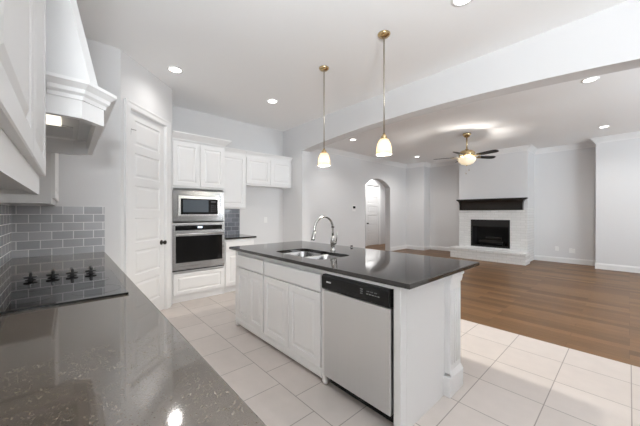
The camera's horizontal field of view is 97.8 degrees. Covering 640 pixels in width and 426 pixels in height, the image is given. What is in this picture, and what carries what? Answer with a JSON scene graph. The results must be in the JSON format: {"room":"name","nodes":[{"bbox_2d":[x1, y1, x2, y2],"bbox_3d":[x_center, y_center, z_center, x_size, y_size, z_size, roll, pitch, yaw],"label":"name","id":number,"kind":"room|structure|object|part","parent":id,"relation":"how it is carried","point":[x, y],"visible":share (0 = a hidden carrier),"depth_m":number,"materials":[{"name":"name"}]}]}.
{"room":"kitchen","nodes":[
{"label":"kitchen","id":0,"kind":"room"},
{"bbox_2d":[11,38,120,268],"bbox_3d":[-2.496,-0.227,2.794,0.806,3.090,0.128,0,0,-42],"label":"wall","id":1,"kind":"structure","parent":0,"point":[94,179],"depth_m":2.84,"materials":[{"name":"white paint"}]},
{"bbox_2d":[121,50,171,305],"bbox_3d":[-2.189,-0.227,3.507,0.110,3.090,0.965,0,0,3],"label":"wall","id":2,"kind":"structure","parent":0,"point":[139,85],"depth_m":3.33,"materials":[{"name":"white paint"}]},
{"bbox_2d":[124,98,170,308],"bbox_3d":[-2.178,0.025,3.491,0.134,2.585,0.835,0,0,3],"label":"trim","id":3,"kind":"structure","parent":2,"relation":"attached to","point":[129,105],"depth_m":3.49,"materials":[{"name":"white paint"}]},
{"bbox_2d":[131,110,166,310],"bbox_3d":[-2.134,0.066,3.486,0.101,2.488,0.662,0,0,3],"label":"door","id":4,"kind":"structure","parent":2,"relation":"in","point":[147,136],"depth_m":3.48,"materials":[{"name":"white paint"}]},
{"bbox_2d":[172,106,282,244],"bbox_3d":[-1.683,-0.227,5.363,2.678,3.090,0.120,0,0,-42],"label":"wall","id":5,"kind":"structure","parent":0,"point":[261,202],"depth_m":5.58,"materials":[{"name":"white paint"}]},
{"bbox_2d":[224,209,239,234],"bbox_3d":[-1.765,0.162,5.202,0.565,0.479,0.008,0,0,-42],"label":"backsplash","id":6,"kind":"structure","parent":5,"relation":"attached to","point":[231,216],"depth_m":5.28,"materials":[{"name":"tile"}]},
{"bbox_2d":[224,147,246,208],"bbox_3d":[-1.655,-0.612,5.058,0.532,1.070,0.360,0,0,-42],"label":"upper cabinet","id":7,"kind":"object","parent":5,"relation":"attached to","point":[234,159],"visible":0.64,"depth_m":4.98,"materials":[{"name":"white paint"}]},
{"bbox_3d":[-1.551,-1.107,4.943,0.532,0.080,0.050,0,0,-42],"label":"crown","id":8,"kind":"part","parent":7,"relation":"part of","materials":[{"name":"white paint"}]},
{"bbox_2d":[246,150,292,188],"bbox_3d":[-1.069,-0.832,5.586,1.036,0.630,0.360,0,0,-42],"label":"upper cabinet","id":9,"kind":"object","parent":5,"relation":"attached to","point":[262,169],"visible":0.94,"depth_m":5.44,"materials":[{"name":"white paint"}]},
{"bbox_3d":[-1.166,-0.790,5.311,0.507,0.485,0.020,0,0,-42],"label":"door","id":10,"kind":"part","parent":9,"relation":"part of","materials":[{"name":"white paint"}]},
{"bbox_3d":[-0.966,-1.107,5.471,1.036,0.080,0.050,0,0,-42],"label":"crown","id":11,"kind":"part","parent":9,"relation":"part of","materials":[{"name":"white paint"}]},
{"bbox_3d":[-0.785,-0.790,5.654,0.507,0.485,0.020,0,0,-42],"label":"door","id":12,"kind":"part","parent":9,"relation":"part of","materials":[{"name":"white paint"}]},
{"bbox_2d":[76,0,639,164],"bbox_3d":[3.421,-1.822,3.757,11.086,0.100,14.200,0,0,-42],"label":"ceiling","id":13,"kind":"structure","parent":0,"point":[234,56],"depth_m":3.24,"materials":[{"name":"white paint"}]},
{"bbox_2d":[167,66,182,73],"bbox_3d":[-1.790,-1.769,3.449,0.184,0.006,0.184,0,0,-42],"label":"recessed light","id":14,"kind":"object","parent":13,"relation":"in","point":[173,69],"visible":1,"depth_m":3.44,"materials":[{"name":"white"}]},
{"bbox_2d":[267,99,277,103],"bbox_3d":[-0.755,-1.769,4.422,0.184,0.006,0.184,0,0,-42],"label":"recessed light","id":15,"kind":"object","parent":13,"relation":"in","point":[272,101],"visible":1,"depth_m":4.43,"materials":[{"name":"white"}]},
{"bbox_2d":[318,65,329,166],"bbox_3d":[0.049,-1.175,3.410,0.155,1.195,0.155,0,0,-42],"label":"pendant lamp","id":16,"kind":"object","parent":13,"relation":"hanging from","point":[323,161],"visible":1,"depth_m":3.38,"materials":[{"name":"white glass"}]},
{"bbox_3d":[0.049,-0.657,3.410,0.155,0.159,0.155,0,0,-42],"label":"lamp shade","id":17,"kind":"part","parent":16,"relation":"part of","materials":[{"name":"beige glass"}]},
{"bbox_3d":[0.049,-1.258,3.410,0.012,0.972,0.012,0,0,-42],"label":"rod","id":18,"kind":"part","parent":16,"relation":"part of","materials":[{"name":"gold metal"}]},
{"bbox_2d":[376,30,391,155],"bbox_3d":[0.634,-1.175,2.762,0.155,1.195,0.155,0,0,-42],"label":"pendant lamp","id":19,"kind":"object","parent":13,"relation":"hanging from","point":[384,148],"visible":1,"depth_m":2.75,"materials":[{"name":"white glass"}]},
{"bbox_3d":[0.634,-1.258,2.762,0.012,0.972,0.012,0,0,-42],"label":"rod","id":20,"kind":"part","parent":19,"relation":"part of","materials":[{"name":"gold metal"}]},
{"bbox_3d":[0.634,-0.657,2.762,0.155,0.159,0.155,0,0,-42],"label":"lamp shade","id":21,"kind":"part","parent":19,"relation":"part of","materials":[{"name":"beige glass"}]},
{"bbox_2d":[451,0,472,6],"bbox_3d":[1.181,-1.769,2.304,0.184,0.006,0.184,0,0,-42],"label":"recessed light","id":22,"kind":"object","parent":13,"relation":"in","point":[456,3],"visible":1,"depth_m":2.34,"materials":[{"name":"white plastic"}]},
{"bbox_2d":[433,132,498,165],"bbox_3d":[3.242,-1.321,6.185,1.280,0.902,1.330,0,0,-42],"label":"ceiling fan","id":23,"kind":"object","parent":13,"relation":"hanging from","point":[466,156],"visible":1,"depth_m":6.11,"materials":[{"name":"gold metal"}]},
{"bbox_3d":[3.275,-1.145,6.224,0.370,0.145,0.370,0,0,-42],"label":"lamp shade","id":24,"kind":"part","parent":23,"relation":"part of","materials":[{"name":"white glass"}]},
{"bbox_3d":[3.740,-1.257,6.290,0.440,0.039,0.138,0,0,-8],"label":"blade","id":25,"kind":"part","parent":23,"relation":"part of","materials":[{"name":"black wood"}]},
{"bbox_3d":[3.481,-1.257,5.802,0.138,0.039,0.440,0,0,-26],"label":"blade","id":26,"kind":"part","parent":23,"relation":"part of","materials":[{"name":"black wood"}]},
{"bbox_2d":[581,76,599,82],"bbox_3d":[3.591,-1.769,3.708,0.184,0.006,0.184,0,0,-42],"label":"recessed light","id":27,"kind":"object","parent":13,"relation":"in","point":[590,79],"visible":0.99,"depth_m":3.70,"materials":[{"name":"white"}]},
{"bbox_2d":[310,150,405,250],"bbox_3d":[1.204,-0.227,8.693,6.070,3.090,0.200,0,0,-42],"label":"wall","id":28,"kind":"structure","parent":0,"point":[335,188],"depth_m":8.29,"materials":[{"name":"white paint"}]},
{"bbox_2d":[368,179,384,244],"bbox_3d":[1.252,-0.227,10.634,4.900,3.090,0.120,0,0,-42],"label":"wall","id":29,"kind":"structure","parent":0,"point":[372,180],"depth_m":11.81,"materials":[{"name":"white paint"}]},
{"bbox_2d":[367,185,377,245],"bbox_3d":[2.151,0.096,11.369,0.800,2.420,0.101,0,0,-42],"label":"door","id":30,"kind":"structure","parent":29,"relation":"in","point":[372,191],"depth_m":11.39,"materials":[{"name":"white paint"}]},
{"bbox_2d":[365,183,380,245],"bbox_3d":[2.162,0.055,11.357,0.990,2.525,0.024,0,0,-42],"label":"trim","id":31,"kind":"structure","parent":29,"relation":"attached to","point":[373,184],"depth_m":11.34,"materials":[{"name":"white paint"}]},
{"bbox_2d":[160,244,639,425],"bbox_3d":[3.421,1.368,3.757,11.086,0.100,14.200,0,0,-42],"label":"floor","id":32,"kind":"structure","parent":0,"point":[510,379],"depth_m":2.56,"materials":[{"name":"tile"}]},
{"bbox_2d":[172,130,231,303],"bbox_3d":[-1.995,0.070,4.512,0.867,2.495,0.705,0,0,-42],"label":"oven tower","id":33,"kind":"object","parent":32,"relation":"on","point":[197,160],"visible":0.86,"depth_m":4.25,"materials":[{"name":"white paint"}]},
{"bbox_3d":[-1.984,-0.720,4.149,0.378,0.645,0.020,0,0,-42],"label":"door","id":34,"kind":"part","parent":33,"relation":"part of","materials":[{"name":"white paint"}]},
{"bbox_2d":[172,223,223,271],"bbox_3d":[-1.996,0.510,4.436,0.757,0.685,0.638,0,0,-42],"label":"oven","id":35,"kind":"object","parent":33,"relation":"in","point":[194,246],"visible":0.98,"depth_m":4.21,"materials":[{"name":"silver metal"}]},
{"bbox_3d":[-1.836,0.217,4.258,0.757,0.098,0.016,0,0,-42],"label":"control panel frame","id":36,"kind":"part","parent":35,"relation":"part of","materials":[{"name":"silver metal"}]},
{"bbox_3d":[-1.830,0.221,4.251,0.689,0.070,0.004,0,0,-42],"label":"control panel","id":37,"kind":"part","parent":35,"relation":"part of","materials":[{"name":"black glass"}]},
{"bbox_3d":[-1.802,0.308,4.220,0.697,0.025,0.057,0,0,-42],"label":"handle","id":38,"kind":"part","parent":35,"relation":"part of","materials":[{"name":"silver metal"}]},
{"bbox_2d":[172,190,223,221],"bbox_3d":[-1.967,-0.105,4.403,0.757,0.465,0.426,0,0,-42],"label":"microwave","id":39,"kind":"object","parent":33,"relation":"in","point":[200,206],"visible":0.99,"depth_m":4.22,"materials":[{"name":"silver metal"}]},
{"bbox_3d":[-1.836,-0.108,4.258,0.613,0.296,0.027,0,0,-42],"label":"door","id":40,"kind":"part","parent":39,"relation":"part of","materials":[{"name":"silver metal"}]},
{"bbox_3d":[-1.826,-0.096,4.247,0.547,0.236,0.004,0,0,-42],"label":"black glass","id":41,"kind":"part","parent":39,"relation":"part of","materials":[{"name":"black glass"}]},
{"bbox_3d":[-1.841,1.045,4.278,0.752,0.315,0.020,0,0,-42],"label":"drawer","id":42,"kind":"part","parent":33,"relation":"part of","materials":[{"name":"white paint"}]},
{"bbox_3d":[-1.885,-1.122,4.390,0.867,0.110,0.375,0,0,-42],"label":"crown","id":43,"kind":"part","parent":33,"relation":"part of","materials":[{"name":"white paint"}]},
{"bbox_3d":[-1.698,-0.720,4.406,0.378,0.645,0.020,0,0,-42],"label":"door","id":44,"kind":"part","parent":33,"relation":"part of","materials":[{"name":"white paint"}]},
{"bbox_2d":[224,238,253,292],"bbox_3d":[-1.555,0.875,4.946,0.530,0.885,0.630,0,0,-42],"label":"base cabinet","id":45,"kind":"object","parent":32,"relation":"on","point":[229,255],"visible":0.46,"depth_m":4.61,"materials":[{"name":"white paint"}]},
{"bbox_3d":[-1.351,0.920,4.720,0.510,0.565,0.020,0,0,-42],"label":"door","id":46,"kind":"part","parent":45,"relation":"part of","materials":[{"name":"white paint"}]},
{"bbox_3d":[-1.351,0.550,4.720,0.510,0.145,0.020,0,0,-42],"label":"drawer","id":47,"kind":"part","parent":45,"relation":"part of","materials":[{"name":"white paint"}]},
{"bbox_2d":[224,234,255,239],"bbox_3d":[-1.541,0.418,4.947,0.555,0.030,0.672,0,0,-42],"label":"countertop","id":48,"kind":"structure","parent":45,"relation":"on","point":[229,236],"depth_m":4.78,"materials":[{"name":"stone"}]},
{"bbox_2d":[236,251,463,425],"bbox_3d":[0.056,0.875,2.709,0.829,0.885,2.263,0,0,-42],"label":"kitchen island","id":49,"kind":"object","parent":32,"relation":"on","point":[282,304],"visible":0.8,"depth_m":2.10,"materials":[{"name":"white paint"}]},
{"bbox_3d":[-0.964,0.875,3.277,0.054,0.885,0.054,0,0,-42],"label":"post","id":50,"kind":"part","parent":49,"relation":"part of","materials":[{"name":"white paint"}]},
{"bbox_3d":[-0.859,0.916,3.134,0.020,0.580,0.284,0,0,-42],"label":"door","id":51,"kind":"part","parent":49,"relation":"part of","materials":[{"name":"white paint"}]},
{"bbox_3d":[-0.762,0.549,3.026,0.020,0.138,0.575,0,0,-42],"label":"drawer","id":52,"kind":"part","parent":49,"relation":"part of","materials":[{"name":"white paint"}]},
{"bbox_3d":[-0.664,0.916,2.918,0.020,0.580,0.284,0,0,-42],"label":"door","id":53,"kind":"part","parent":49,"relation":"part of","materials":[{"name":"white paint"}]},
{"bbox_3d":[-0.415,0.916,2.641,0.020,0.580,0.417,0,0,-42],"label":"door","id":54,"kind":"part","parent":49,"relation":"part of","materials":[{"name":"white paint"}]},
{"bbox_3d":[-0.473,1.250,2.712,0.012,0.065,1.458,0,0,-42],"label":"moulding","id":55,"kind":"part","parent":49,"relation":"part of","materials":[{"name":"white paint"}]},
{"bbox_3d":[-0.273,0.549,2.484,0.020,0.138,0.840,0,0,-42],"label":"drawer","id":56,"kind":"part","parent":49,"relation":"part of","materials":[{"name":"white paint"}]},
{"bbox_3d":[-0.132,0.916,2.327,0.020,0.580,0.417,0,0,-42],"label":"door","id":57,"kind":"part","parent":49,"relation":"part of","materials":[{"name":"white paint"}]},
{"bbox_3d":[0.043,0.875,2.160,0.054,0.885,0.054,0,0,-42],"label":"post","id":58,"kind":"part","parent":49,"relation":"part of","materials":[{"name":"white paint"}]},
{"bbox_2d":[229,241,479,289],"bbox_3d":[0.113,0.418,2.816,1.087,0.030,2.378,0,0,-42],"label":"island countertop","id":59,"kind":"structure","parent":49,"relation":"on","point":[397,269],"depth_m":2.32,"materials":[{"name":"stone"}]},
{"bbox_2d":[285,251,339,268],"bbox_3d":[-0.090,0.521,2.790,0.436,0.174,0.759,0,0,-42],"label":"sink","id":60,"kind":"object","parent":59,"relation":"in","point":[307,254],"visible":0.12,"depth_m":3.03,"materials":[{"name":"silver metal"}]},
{"bbox_3d":[-0.221,0.521,2.935,0.436,0.174,0.369,0,0,-42],"label":"bowl","id":61,"kind":"part","parent":60,"relation":"part of","materials":[{"name":"silver metal"}]},
{"bbox_3d":[0.038,0.521,2.648,0.436,0.174,0.377,0,0,-42],"label":"bowl","id":62,"kind":"part","parent":60,"relation":"part of","materials":[{"name":"silver metal"}]},
{"bbox_2d":[311,216,337,250],"bbox_3d":[0.053,0.214,2.877,0.328,0.377,0.108,0,0,-42],"label":"faucet","id":63,"kind":"object","parent":59,"relation":"on","point":[333,242],"visible":1,"depth_m":2.94,"materials":[{"name":"silver metal"}]},
{"bbox_3d":[0.039,0.154,2.896,0.285,0.257,0.023,0,0,-42],"label":"spout","id":64,"kind":"part","parent":63,"relation":"part of","materials":[{"name":"silver metal"}]},
{"bbox_2d":[322,273,393,422],"bbox_3d":[0.448,0.882,2.086,0.640,0.848,0.592,0,0,-42],"label":"dishwasher","id":65,"kind":"object","parent":49,"relation":"in","point":[358,316],"visible":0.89,"depth_m":1.84,"materials":[{"name":"silver metal"}]},
{"bbox_3d":[0.200,0.549,1.890,0.010,0.033,0.160,0,0,-42],"label":"pocket handle","id":66,"kind":"part","parent":65,"relation":"part of","materials":[{"name":"black plastic"}]},
{"bbox_3d":[0.238,0.515,1.900,0.076,0.113,0.588,0,0,-42],"label":"control panel","id":67,"kind":"part","parent":65,"relation":"part of","materials":[{"name":"black plastic"}]},
{"bbox_3d":[0.288,1.268,1.942,0.030,0.076,0.592,0,0,-42],"label":"kick plate","id":68,"kind":"part","parent":65,"relation":"part of","materials":[{"name":"black plastic"}]},
{"bbox_3d":[0.673,0.875,1.850,0.583,0.885,0.051,0,0,-42],"label":"panel","id":69,"kind":"part","parent":49,"relation":"part of","materials":[{"name":"white paint"}]},
{"bbox_2d":[449,208,533,265],"bbox_3d":[4.981,0.593,8.095,1.259,1.450,1.885,0,0,-42],"label":"fireplace","id":70,"kind":"object","parent":32,"relation":"on","point":[501,236],"visible":0.99,"depth_m":7.85,"materials":[{"name":"brick"}]},
{"bbox_3d":[4.869,0.588,8.011,0.016,0.788,0.998,0,0,-42],"label":"firebox frame","id":71,"kind":"part","parent":70,"relation":"part of","materials":[{"name":"black metal"}]},
{"bbox_2d":[456,197,527,209],"bbox_3d":[4.829,-0.245,7.958,0.130,0.325,1.785,0,0,-42],"label":"mantel shelf","id":72,"kind":"object","parent":70,"relation":"attached to","point":[495,203],"visible":1,"depth_m":7.89,"materials":[{"name":"black wood"}]},
{"bbox_3d":[-2.061,0.875,2.197,0.630,0.885,1.300,0,0,-42],"label":"base cabinet","id":73,"kind":"object","parent":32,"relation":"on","visible":0},
{"bbox_2d":[0,252,266,425],"bbox_3d":[-1.085,0.418,1.131,0.659,0.030,4.232,0,0,-42],"label":"countertop","id":74,"kind":"structure","parent":73,"relation":"on","point":[119,360],"depth_m":0.73,"materials":[{"name":"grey stone"}]},
{"bbox_2d":[0,266,128,314],"bbox_3d":[-1.387,0.377,1.516,0.474,0.052,0.771,0,0,-42],"label":"cooktop","id":75,"kind":"object","parent":74,"relation":"in","point":[30,292],"visible":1,"depth_m":1.44,"materials":[{"name":"black glass"}]},
{"bbox_3d":[-1.707,0.373,1.645,0.062,0.044,0.066,0,0,-45],"label":"knob","id":76,"kind":"part","parent":75,"relation":"part of","materials":[{"name":"black"}]},
{"bbox_3d":[-1.636,0.373,1.709,0.062,0.044,0.066,0,0,-45],"label":"knob","id":77,"kind":"part","parent":75,"relation":"part of","materials":[{"name":"black plastic"}]},
{"bbox_3d":[-1.130,0.399,1.231,0.474,0.009,0.004,0,0,-42],"label":"edge trim","id":78,"kind":"part","parent":75,"relation":"part of","materials":[{"name":"black plastic"}]},
{"bbox_3d":[-1.571,0.373,1.768,0.062,0.044,0.066,0,0,-45],"label":"knob","id":79,"kind":"part","parent":75,"relation":"part of","materials":[{"name":"black"}]},
{"bbox_3d":[-1.503,0.373,1.830,0.062,0.044,0.066,0,0,-45],"label":"knob","id":80,"kind":"part","parent":75,"relation":"part of","materials":[{"name":"black"}]},
{"bbox_2d":[406,166,429,245],"bbox_3d":[3.593,-0.227,10.240,0.450,3.090,0.700,0,0,-42],"label":"wall","id":81,"kind":"structure","parent":0,"point":[417,178],"depth_m":10.04,"materials":[{"name":"white paint"}]},
{"bbox_2d":[390,245,449,250],"bbox_3d":[3.737,1.249,9.807,2.495,0.138,0.836,0,0,12],"label":"baseboard","id":82,"kind":"structure","parent":81,"relation":"attached to","point":[401,246],"depth_m":9.95,"materials":[{"name":"white paint"}]},
{"bbox_2d":[283,0,639,241],"bbox_3d":[2.973,-0.227,2.040,0.212,3.090,12.290,0,0,-42],"label":"wall header","id":83,"kind":"structure","parent":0,"point":[606,41],"depth_m":3.15,"materials":[{"name":"white paint"}]},
{"bbox_2d":[459,151,533,207],"bbox_3d":[5.179,-0.952,8.257,0.750,1.640,1.730,0,0,-42],"label":"wall","id":84,"kind":"structure","parent":0,"point":[508,175],"depth_m":7.83,"materials":[{"name":"white paint"}]},
{"bbox_2d":[430,147,595,259],"bbox_3d":[6.700,-0.227,7.218,0.120,3.090,9.590,0,0,-42],"label":"wall","id":85,"kind":"structure","parent":0,"point":[564,181],"depth_m":7.53,"materials":[{"name":"white paint"}]},
{"bbox_2d":[596,138,639,266],"bbox_3d":[8.168,-0.227,5.165,0.450,3.090,4.335,0,0,-42],"label":"wall","id":86,"kind":"structure","parent":0,"point":[617,162],"depth_m":6.35,"materials":[{"name":"white paint"}]},
{"bbox_2d":[315,131,639,168],"bbox_3d":[4.402,-1.709,5.146,6.070,0.124,9.350,0,0,-42],"label":"trim","id":87,"kind":"structure","parent":86,"relation":"attached to","point":[632,135],"depth_m":7.63,"materials":[{"name":"white paint"}]},
{"bbox_2d":[534,255,639,272],"bbox_3d":[7.740,1.249,5.628,0.466,0.138,5.595,0,0,-42],"label":"baseboard","id":88,"kind":"structure","parent":86,"relation":"attached to","point":[624,268],"depth_m":6.99,"materials":[{"name":"white paint"}]},
{"bbox_3d":[0.609,-0.227,-1.342,0.120,3.090,10.430,0,0,-42],"label":"wall","id":89,"kind":"structure","parent":0,"visible":0},
{"bbox_2d":[0,204,10,266],"bbox_3d":[-1.332,0.167,0.907,0.008,0.469,4.232,0,0,-42],"label":"backsplash","id":90,"kind":"structure","parent":89,"relation":"attached to","point":[5,210],"depth_m":2.25,"materials":[{"name":"tile"}]},
{"bbox_2d":[0,0,45,194],"bbox_3d":[-0.872,-0.634,0.664,0.365,1.117,1.270,0,0,-42],"label":"upper cabinet","id":91,"kind":"object","parent":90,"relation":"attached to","point":[22,22],"visible":1,"depth_m":0.64,"materials":[{"name":"white paint"}]},
{"bbox_3d":[-0.593,-0.613,0.539,0.020,0.919,0.554,0,0,-42],"label":"door","id":92,"kind":"part","parent":91,"relation":"part of","materials":[{"name":"white paint"}]},
{"bbox_3d":[-0.795,-0.589,0.733,0.019,1.027,1.130,0,0,-42],"label":"frame","id":93,"kind":"part","parent":91,"relation":"part of","materials":[{"name":"white paint"}]},
{"bbox_3d":[-0.968,-0.613,0.954,0.020,0.919,0.554,0,0,-42],"label":"door","id":94,"kind":"part","parent":91,"relation":"part of","materials":[{"name":"white paint"}]},
{"bbox_2d":[0,152,58,205],"bbox_3d":[-2.307,-0.630,2.256,0.365,1.125,0.930,0,0,-42],"label":"upper cabinet","id":95,"kind":"object","parent":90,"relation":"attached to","point":[48,195],"visible":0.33,"depth_m":1.98,"materials":[{"name":"white paint"}]},
{"bbox_3d":[-2.230,-0.585,2.325,0.019,1.035,0.930,0,0,-42],"label":"frame","id":96,"kind":"part","parent":95,"relation":"part of","materials":[{"name":"white paint"}]},
{"bbox_3d":[-2.062,-0.590,2.167,0.020,0.965,0.454,0,0,-42],"label":"door","id":97,"kind":"part","parent":95,"relation":"part of","materials":[{"name":"white paint"}]},
{"bbox_3d":[-2.369,-0.590,2.509,0.020,0.965,0.454,0,0,-42],"label":"door","id":98,"kind":"part","parent":95,"relation":"part of","materials":[{"name":"white paint"}]},
{"bbox_2d":[46,0,116,155],"bbox_3d":[-1.551,-1.100,1.567,0.566,1.345,1.195,0,0,-42],"label":"range hood","id":99,"kind":"object","parent":89,"relation":"attached to","point":[78,111],"visible":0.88,"depth_m":1.28,"materials":[{"name":"white paint"}]},
{"bbox_2d":[46,114,60,125],"bbox_3d":[-1.410,-0.501,1.448,0.095,0.014,0.300,0,0,-42],"label":"lamp","id":100,"kind":"object","parent":99,"relation":"attached to","point":[50,119],"depth_m":1.49,"materials":[{"name":"white"}]},
{"bbox_3d":[-1.433,-0.546,1.673,0.248,0.077,1.195,0,0,-42],"label":"mantel moulding","id":101,"kind":"part","parent":99,"relation":"part of","materials":[{"name":"white paint"}]}
]}

